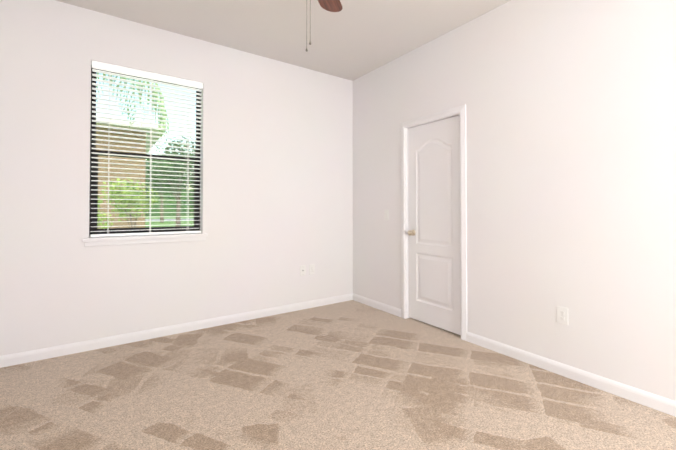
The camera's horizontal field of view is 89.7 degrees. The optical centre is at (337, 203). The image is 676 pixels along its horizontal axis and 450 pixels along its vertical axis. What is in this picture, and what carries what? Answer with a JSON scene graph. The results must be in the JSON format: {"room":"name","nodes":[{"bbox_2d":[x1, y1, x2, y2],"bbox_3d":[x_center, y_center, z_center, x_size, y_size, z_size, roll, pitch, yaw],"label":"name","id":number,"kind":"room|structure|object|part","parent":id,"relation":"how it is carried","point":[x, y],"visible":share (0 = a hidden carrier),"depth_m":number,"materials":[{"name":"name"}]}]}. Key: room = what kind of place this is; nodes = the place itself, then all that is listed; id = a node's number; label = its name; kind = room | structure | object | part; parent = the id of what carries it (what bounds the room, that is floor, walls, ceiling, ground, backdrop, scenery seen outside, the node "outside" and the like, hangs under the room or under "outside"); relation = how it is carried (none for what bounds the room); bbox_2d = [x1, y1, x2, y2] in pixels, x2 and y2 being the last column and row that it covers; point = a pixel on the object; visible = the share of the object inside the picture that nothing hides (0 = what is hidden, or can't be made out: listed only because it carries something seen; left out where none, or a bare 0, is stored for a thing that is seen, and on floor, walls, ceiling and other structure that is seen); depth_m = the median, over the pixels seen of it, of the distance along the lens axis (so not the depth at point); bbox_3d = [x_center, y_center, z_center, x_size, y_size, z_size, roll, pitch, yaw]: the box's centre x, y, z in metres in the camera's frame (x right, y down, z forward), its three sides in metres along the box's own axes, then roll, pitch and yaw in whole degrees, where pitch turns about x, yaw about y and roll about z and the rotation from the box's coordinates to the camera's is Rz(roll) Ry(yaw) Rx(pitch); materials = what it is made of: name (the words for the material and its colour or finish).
{"room":"empty bedroom","nodes":[
{"label":"empty bedroom","id":0,"kind":"room"},
{"bbox_2d":[0,0,352,355],"bbox_3d":[-1.226,-0.188,3.405,3.525,2.740,0.220,1,-1,-35],"label":"wall","id":1,"kind":"structure","parent":0,"point":[276,174],"depth_m":3.05,"materials":[{"name":"paint"}]},
{"bbox_2d":[82,64,207,246],"bbox_3d":[-1.675,-0.406,3.033,0.950,1.504,0.182,1,-1,-35],"label":"window","id":2,"kind":"structure","parent":1,"relation":"in","point":[93,212],"depth_m":2.99,"materials":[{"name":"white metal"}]},
{"bbox_2d":[91,61,202,236],"bbox_3d":[-1.659,-0.442,3.012,0.858,1.430,0.060,1,-1,-35],"label":"window blinds","id":3,"kind":"object","parent":2,"relation":"attached to","point":[116,69],"visible":0.96,"depth_m":2.99,"materials":[{"name":"white plastic"}]},
{"bbox_2d":[0,293,351,367],"bbox_3d":[-1.147,1.140,3.298,3.255,0.080,0.012,1,-1,-35],"label":"baseboard","id":4,"kind":"structure","parent":1,"relation":"attached to","point":[72,348],"depth_m":2.96,"materials":[{"name":"paint"}]},
{"bbox_2d":[300,265,305,275],"bbox_3d":[-0.396,0.753,3.831,0.070,0.115,0.007,1,-1,-35],"label":"jack","id":5,"kind":"object","parent":1,"relation":"attached to","point":[302,270],"visible":1,"depth_m":3.83,"materials":[{"name":"plastic"}]},
{"bbox_2d":[309,264,314,274],"bbox_3d":[-0.298,0.754,3.900,0.070,0.115,0.007,1,-1,-35],"label":"duplex electrical outlet","id":6,"kind":"object","parent":1,"relation":"attached to","point":[311,269],"visible":1,"depth_m":3.90,"materials":[{"name":"plastic"}]},
{"bbox_2d":[56,0,510,80],"bbox_3d":[0.290,-1.641,1.254,3.525,0.100,5.519,1,-1,-35],"label":"ceiling","id":7,"kind":"structure","parent":0,"point":[351,40],"depth_m":2.97,"materials":[{"name":"paint"}]},
{"bbox_2d":[306,0,342,51],"bbox_3d":[-0.201,-1.237,1.827,1.123,0.692,1.146,1,-1,-35],"label":"fan","id":8,"kind":"object","parent":7,"relation":"hanging from","point":[332,5],"visible":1,"depth_m":2.35,"materials":[{"name":"brown wood"}]},
{"label":"blade","id":9,"kind":"part","parent":8,"relation":"part of","materials":[{"name":"brown wood"}]},
{"bbox_2d":[0,300,675,449],"bbox_3d":[0.290,1.199,1.211,3.525,0.100,5.519,1,-1,-35],"label":"floor","id":10,"kind":"structure","parent":0,"point":[351,375],"depth_m":2.05,"materials":[{"name":"carpet"}]},
{"bbox_2d":[353,0,675,400],"bbox_3d":[1.749,-0.208,2.116,0.120,2.740,5.299,1,-1,-35],"label":"wall","id":11,"kind":"structure","parent":0,"point":[571,152],"depth_m":2.36,"materials":[{"name":"paint"}]},
{"bbox_2d":[352,293,400,316],"bbox_3d":[0.425,1.149,3.879,0.012,0.080,0.820,1,-1,-35],"label":"baseboard","id":12,"kind":"structure","parent":11,"relation":"attached to","point":[375,304],"depth_m":3.84,"materials":[{"name":"paint"}]},
{"bbox_2d":[401,104,466,340],"bbox_3d":[0.928,0.164,3.273,0.138,2.032,0.775,1,-1,-35],"label":"door frame","id":13,"kind":"structure","parent":11,"relation":"attached to","point":[461,110],"depth_m":3.18,"materials":[{"name":"paint"}]},
{"bbox_2d":[408,115,460,334],"bbox_3d":[0.903,0.190,3.255,0.100,1.955,0.645,1,-1,-35],"label":"door","id":14,"kind":"structure","parent":11,"relation":"in","point":[434,218],"depth_m":3.25,"materials":[{"name":"paint"}]},
{"bbox_3d":[0.743,0.295,3.452,0.065,0.062,0.062,1,-1,-35],"label":"door knob","id":15,"kind":"part","parent":14,"relation":"part of","materials":[{"name":"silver metal"}]},
{"bbox_2d":[557,306,567,324],"bbox_3d":[1.525,0.760,2.311,0.007,0.115,0.070,1,-1,-35],"label":"duplex electrical outlet","id":16,"kind":"object","parent":11,"relation":"attached to","point":[562,315],"visible":1,"depth_m":2.31,"materials":[{"name":"plastic"}]},
{"bbox_2d":[466,332,675,416],"bbox_3d":[2.123,1.112,1.446,0.012,0.080,3.565,1,-1,-35],"label":"baseboard","id":17,"kind":"structure","parent":11,"relation":"attached to","point":[649,399],"depth_m":2.20,"materials":[{"name":"paint"}]},
{"label":"outside","id":18,"kind":"structure","parent":0,"visible":0},
{"bbox_2d":[145,216,193,226],"bbox_3d":[-23.302,2.427,59.190,150.000,0.200,116.001,1,-1,-35],"label":"ground","id":19,"kind":"structure","parent":18,"point":[169,223],"depth_m":35.62,"materials":[{"name":"green plant"}]},
{"bbox_2d":[97,197,113,228],"bbox_3d":[-5.659,0.635,7.715,0.975,1.826,1.012,1,-1,-35],"label":"sapling","id":20,"kind":"object","parent":19,"relation":"on","point":[104,213],"depth_m":7.80,"materials":[{"name":"green plant"}]},
{"bbox_2d":[96,127,145,228],"bbox_3d":[-11.894,-0.220,9.878,10.250,3.600,8.000,1,-1,-35],"label":"house","id":21,"kind":"structure","parent":19,"relation":"on","point":[107,211],"depth_m":9.19,"materials":[{"name":"paint"}]},
{"bbox_2d":[96,118,161,151],"bbox_3d":[-11.894,-2.100,9.906,11.150,0.160,8.900,1,-1,-35],"label":"fascia","id":22,"kind":"object","parent":21,"relation":"attached to","point":[131,127],"depth_m":9.09,"materials":[{"name":"paint"}]},
{"bbox_2d":[99,178,157,227],"bbox_3d":[-3.461,0.544,5.620,0.811,1.942,0.918,1,-1,-35],"label":"sapling","id":23,"kind":"object","parent":19,"relation":"on","point":[124,202],"depth_m":5.49,"materials":[{"name":"green plant"}]},
{"bbox_2d":[96,72,168,138],"bbox_3d":[-5.045,-1.219,5.371,5.863,5.468,5.448,1,-1,-35],"label":"palm tree","id":24,"kind":"object","parent":19,"relation":"on","point":[158,101],"depth_m":6.90,"materials":[{"name":"green plant"}]},
{"bbox_2d":[145,152,176,222],"bbox_3d":[-18.634,-1.791,35.705,4.355,7.525,5.700,1,-1,-35],"label":"tree","id":25,"kind":"object","parent":19,"relation":"on","point":[161,214],"depth_m":35.62,"materials":[{"name":"green plant"}]},
{"bbox_2d":[145,219,193,220],"bbox_3d":[-16.151,2.162,48.941,150.000,0.020,7.000,1,-1,-35],"label":"path","id":26,"kind":"structure","parent":19,"relation":"on","point":[164,219],"depth_m":45.02,"materials":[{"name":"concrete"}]},
{"bbox_2d":[145,177,193,215],"bbox_3d":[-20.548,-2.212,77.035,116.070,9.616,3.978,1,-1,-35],"label":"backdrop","id":27,"kind":"object","parent":19,"relation":"on","point":[172,197],"depth_m":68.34,"materials":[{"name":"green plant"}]},
{"bbox_2d":[145,136,195,226],"bbox_3d":[-10.710,-1.379,22.979,5.782,6.317,5.425,1,-1,-35],"label":"oak tree","id":28,"kind":"object","parent":19,"relation":"on","point":[179,182],"depth_m":22.20,"materials":[{"name":"green plant"}]}
]}

